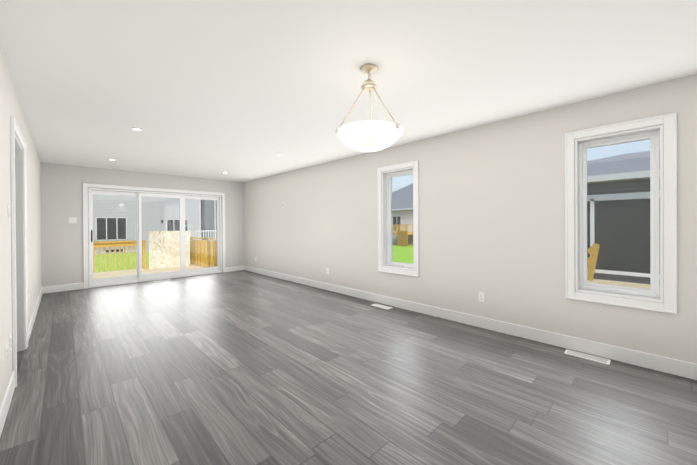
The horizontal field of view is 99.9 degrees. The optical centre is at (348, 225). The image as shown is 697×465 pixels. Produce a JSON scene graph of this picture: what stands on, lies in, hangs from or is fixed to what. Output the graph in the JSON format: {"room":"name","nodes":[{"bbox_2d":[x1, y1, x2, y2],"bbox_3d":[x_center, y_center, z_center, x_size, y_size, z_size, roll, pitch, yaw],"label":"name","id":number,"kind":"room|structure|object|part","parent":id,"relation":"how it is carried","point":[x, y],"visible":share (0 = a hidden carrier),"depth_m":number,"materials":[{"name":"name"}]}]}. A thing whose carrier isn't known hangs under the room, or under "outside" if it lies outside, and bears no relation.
{"room":"empty living room","nodes":[
{"label":"empty living room","id":0,"kind":"room"},
{"bbox_2d":[0,48,41,406],"bbox_3d":[-2.360,0.045,1.921,0.120,2.440,9.688,-1,0,-44],"label":"wall","id":1,"kind":"structure","parent":0,"point":[10,105],"depth_m":2.21,"materials":[{"name":"white paint"}]},
{"bbox_2d":[5,344,6,363],"bbox_3d":[-2.349,0.880,2.009,0.009,0.114,0.070,-1,0,-44],"label":"electrical outlet","id":2,"kind":"object","parent":1,"relation":"attached to","point":[5,353],"visible":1,"depth_m":2.00,"materials":[{"name":"white plastic"}]},
{"bbox_2d":[7,205,9,219],"bbox_3d":[-2.507,-0.095,2.163,0.010,0.114,0.070,-1,0,-44],"label":"light switch","id":3,"kind":"object","parent":1,"relation":"attached to","point":[8,206],"visible":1,"depth_m":2.14,"materials":[{"name":"white plastic"}]},
{"bbox_2d":[9,334,11,351],"bbox_3d":[-2.527,0.880,2.192,0.009,0.114,0.070,-1,0,-44],"label":"electrical outlet","id":4,"kind":"object","parent":1,"relation":"attached to","point":[10,340],"visible":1,"depth_m":2.17,"materials":[{"name":"white plastic"}]},
{"bbox_2d":[15,136,24,351],"bbox_3d":[-3.030,0.248,2.610,0.124,2.036,0.912,-1,0,-44],"label":"door frame","id":5,"kind":"structure","parent":1,"relation":"attached to","point":[19,246],"depth_m":2.95,"materials":[{"name":"white wood"}]},
{"bbox_2d":[0,113,696,436],"bbox_3d":[-0.969,0.172,3.279,4.052,2.160,9.688,-1,0,-44],"label":"trim","id":6,"kind":"structure","parent":1,"relation":"attached to","point":[669,122],"depth_m":2.89,"materials":[{"name":"white wood"}]},
{"bbox_3d":[-3.030,0.209,2.610,0.166,2.113,1.066,-1,0,-44],"label":"door casing","id":7,"kind":"part","parent":6,"relation":"part of","materials":[{"name":"white wood"}]},
{"bbox_3d":[-4.276,0.202,6.802,2.801,2.108,0.026,-1,0,-44],"label":"slider casing","id":8,"kind":"part","parent":6,"relation":"part of","materials":[{"name":"white wood"}]},
{"bbox_3d":[1.584,-0.096,3.543,0.026,1.653,3.186,-1,0,-44],"label":"window casing","id":9,"kind":"part","parent":6,"relation":"part of","materials":[{"name":"white wood"}]},
{"bbox_2d":[40,162,244,286],"bbox_3d":[-4.415,0.037,6.824,4.029,2.440,0.200,-1,0,-44],"label":"wall","id":10,"kind":"structure","parent":0,"point":[61,235],"depth_m":5.78,"materials":[{"name":"white paint"}]},
{"bbox_2d":[44,282,83,292],"bbox_3d":[-5.470,1.202,5.640,0.549,0.130,0.018,-1,0,-44],"label":"baseboard","id":11,"kind":"structure","parent":10,"relation":"attached to","point":[56,288],"depth_m":5.63,"materials":[{"name":"white wood"}]},
{"bbox_2d":[69,217,76,222],"bbox_3d":[-5.392,-0.101,5.724,0.116,0.114,0.010,-1,0,-44],"label":"light switch","id":12,"kind":"object","parent":10,"relation":"attached to","point":[72,219],"visible":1,"depth_m":5.72,"materials":[{"name":"white plastic"}]},
{"bbox_2d":[88,188,221,287],"bbox_3d":[-4.351,0.244,6.880,2.637,2.026,0.150,-1,0,-44],"label":"sliding glass door","id":13,"kind":"structure","parent":10,"relation":"in","point":[138,277],"depth_m":6.63,"materials":[{"name":"white plastic"}]},
{"bbox_3d":[-4.999,0.228,6.288,0.743,1.765,0.008,-1,0,-44],"label":"slider glass","id":14,"kind":"part","parent":13,"relation":"part of","materials":[{"name":"clear glass"}]},
{"bbox_3d":[-4.365,0.222,6.833,0.780,1.765,0.008,-1,0,-44],"label":"slider glass","id":15,"kind":"part","parent":13,"relation":"part of","materials":[{"name":"clear glass"}]},
{"bbox_3d":[-3.758,0.216,7.500,0.781,1.765,0.008,-1,0,-44],"label":"slider glass","id":16,"kind":"part","parent":13,"relation":"part of","materials":[{"name":"clear glass"}]},
{"bbox_2d":[226,265,243,271],"bbox_3d":[-3.097,1.181,7.959,0.494,0.130,0.014,-1,0,-44],"label":"baseboard","id":17,"kind":"structure","parent":10,"relation":"attached to","point":[236,268],"depth_m":7.96,"materials":[{"name":"white wood"}]},
{"bbox_2d":[93,262,215,278],"bbox_3d":[-5.566,1.476,8.598,5.800,0.038,3.909,-1,0,-44],"label":"deck boards","id":18,"kind":"object","parent":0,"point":[124,272],"depth_m":9.25,"materials":[{"name":"beige wood"}]},
{"bbox_2d":[93,240,147,272],"bbox_3d":[-7.919,1.118,8.943,2.920,1.200,0.470,-1,0,-44],"label":"deck railing","id":19,"kind":"object","parent":18,"relation":"attached to","point":[105,244],"depth_m":9.55,"materials":[{"name":"brown wood"}]},
{"bbox_2d":[190,237,216,267],"bbox_3d":[-4.908,0.940,10.996,1.500,1.008,1.638,-1,0,-44],"label":"privacy screen","id":20,"kind":"object","parent":18,"relation":"on","point":[197,256],"depth_m":10.16,"materials":[{"name":"brown wood"}]},
{"bbox_2d":[0,270,696,464],"bbox_3d":[-1.455,1.317,2.802,5.829,0.120,10.088,-1,0,-44],"label":"floor","id":21,"kind":"structure","parent":0,"point":[243,367],"depth_m":2.23,"materials":[{"name":"grey wood"}]},
{"bbox_2d":[371,304,391,309],"bbox_3d":[0.503,1.237,4.468,0.124,0.004,0.330,-1,0,-44],"label":"floor vent","id":22,"kind":"object","parent":21,"relation":"in","point":[381,306],"visible":1,"depth_m":4.46,"materials":[{"name":"white metal"}]},
{"bbox_2d":[564,349,610,364],"bbox_3d":[2.240,1.234,2.754,0.124,0.004,0.330,-1,0,-44],"label":"floor vent","id":23,"kind":"object","parent":21,"relation":"in","point":[589,357],"visible":1,"depth_m":2.75,"materials":[{"name":"white metal"}]},
{"bbox_2d":[0,0,696,181],"bbox_3d":[-1.469,-1.258,2.792,5.829,0.150,10.088,-1,0,-44],"label":"ceiling","id":24,"kind":"structure","parent":0,"point":[242,90],"depth_m":2.22,"materials":[{"name":"white paint"}]},
{"bbox_2d":[336,63,403,151],"bbox_3d":[0.158,-0.876,2.213,0.510,0.628,0.514,-1,0,-44],"label":"pendant light","id":25,"kind":"object","parent":24,"relation":"hanging from","point":[369,136],"visible":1,"depth_m":2.10,"materials":[{"name":"white glass"}]},
{"bbox_3d":[0.158,-0.633,2.216,0.510,0.143,0.510,-1,0,-44],"label":"lamp shade","id":26,"kind":"part","parent":25,"relation":"part of","materials":[{"name":"white glass"}]},
{"bbox_2d":[244,74,696,363],"bbox_3d":[0.552,0.018,4.763,0.200,2.440,10.088,-1,0,-44],"label":"wall","id":27,"kind":"structure","parent":0,"point":[492,211],"depth_m":3.46,"materials":[{"name":"white paint"}]},
{"bbox_2d":[386,170,413,267],"bbox_3d":[0.829,-0.096,4.512,0.123,1.461,0.554,-1,0,-44],"label":"casement window","id":28,"kind":"structure","parent":27,"relation":"in","point":[389,219],"depth_m":4.67,"materials":[{"name":"white plastic"}]},
{"bbox_2d":[478,292,484,301],"bbox_3d":[1.608,0.865,3.540,0.009,0.114,0.070,-1,0,-44],"label":"electrical outlet","id":29,"kind":"object","parent":27,"relation":"attached to","point":[481,296],"visible":1,"depth_m":3.54,"materials":[{"name":"white plastic"}]},
{"bbox_2d":[587,279,649,288],"bbox_3d":[6.747,1.515,7.114,1.589,0.038,3.200,-1,0,-44],"label":"boards","id":30,"kind":"object","parent":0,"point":[609,282],"depth_m":7.52,"materials":[{"name":"beige wood"}]},
{"bbox_2d":[587,243,599,280],"bbox_3d":[6.626,0.989,8.034,0.038,1.020,0.270,20,-7,-43],"label":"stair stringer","id":31,"kind":"object","parent":30,"relation":"on","point":[591,270],"depth_m":7.98,"materials":[{"name":"brown wood"}]},
{"label":"outside","id":32,"kind":"structure","parent":0,"visible":0},
{"bbox_2d":[95,244,412,272],"bbox_3d":[0.219,2.528,20.863,150.000,0.300,150.000,-1,0,-44],"label":"lawn","id":33,"kind":"structure","parent":32,"point":[406,252],"depth_m":21.44,"materials":[{"name":"green plant"}]},
{"bbox_2d":[93,194,199,253],"bbox_3d":[-26.130,-2.118,28.270,19.500,9.618,11.800,-1,0,-44],"label":"house","id":34,"kind":"structure","parent":33,"relation":"on","point":[150,208],"depth_m":27.48,"materials":[{"name":"white"}]},
{"bbox_2d":[96,200,200,252],"bbox_3d":[-20.636,-0.954,25.874,14.200,6.750,0.100,-1,0,-44],"label":"windows","id":35,"kind":"structure","parent":34,"relation":"attached to","point":[100,223],"depth_m":25.97,"materials":[{"name":"white"}]},
{"bbox_2d":[190,230,216,260],"bbox_3d":[-10.502,1.387,20.532,5.010,2.100,2.500,-1,0,-44],"label":"railing","id":36,"kind":"object","parent":33,"relation":"on","point":[198,231],"depth_m":19.75,"materials":[{"name":"white"}]},
{"bbox_2d":[201,200,216,240],"bbox_3d":[-14.732,-2.381,39.675,13.750,9.933,13.300,-1,0,-44],"label":"house","id":37,"kind":"structure","parent":33,"relation":"on","point":[208,223],"depth_m":30.99,"materials":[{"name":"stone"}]},
{"bbox_2d":[214,200,215,229],"bbox_3d":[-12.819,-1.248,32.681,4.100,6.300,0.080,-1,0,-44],"label":"window","id":38,"kind":"structure","parent":37,"relation":"attached to","point":[215,213],"depth_m":31.27,"materials":[{"name":"white"}]},
{"bbox_2d":[392,183,412,244],"bbox_3d":[10.508,-1.798,40.346,12.900,8.489,16.400,-1,0,-44],"label":"house","id":39,"kind":"structure","parent":33,"relation":"on","point":[405,199],"depth_m":36.34,"materials":[{"name":"white"}]},
{"bbox_2d":[392,216,400,230],"bbox_3d":[5.786,-0.214,36.573,0.050,1.900,1.900,-1,0,-44],"label":"house window","id":40,"kind":"structure","parent":39,"relation":"attached to","point":[396,219],"depth_m":36.45,"materials":[{"name":"white"}]},
{"bbox_2d":[392,224,412,245],"bbox_3d":[5.695,1.166,34.979,2.385,2.551,4.749,-1,0,-44],"label":"deck","id":41,"kind":"object","parent":33,"relation":"on","point":[399,229],"depth_m":33.24,"materials":[{"name":"brown wood"}]},
{"bbox_2d":[587,150,659,283],"bbox_3d":[12.226,-0.062,9.111,9.640,5.241,15.040,-1,0,-44],"label":"house","id":42,"kind":"structure","parent":33,"relation":"on","point":[609,173],"depth_m":7.94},
{"bbox_2d":[587,192,649,276],"bbox_3d":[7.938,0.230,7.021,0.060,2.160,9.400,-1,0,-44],"label":"door","id":43,"kind":"structure","parent":42,"relation":"attached to","point":[632,240],"depth_m":7.76,"materials":[{"name":"grey"}]},
{"bbox_2d":[397,231,406,245],"bbox_3d":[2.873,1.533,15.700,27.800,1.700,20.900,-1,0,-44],"label":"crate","id":44,"kind":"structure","parent":32,"point":[400,235],"depth_m":32.30,"materials":[{"name":"brown wood"}]},
{"bbox_3d":[-6.165,0.954,10.101,0.990,1.000,0.088,-1,0,-44],"label":"posts","id":45,"kind":"object","parent":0,"visible":0},
{"bbox_2d":[149,231,189,268],"bbox_3d":[-6.127,0.819,10.068,1.240,1.250,0.012,-1,0,-44],"label":"sheet","id":46,"kind":"object","parent":45,"relation":"attached to","point":[165,248],"depth_m":9.98,"materials":[{"name":"beige wood"}]}
]}

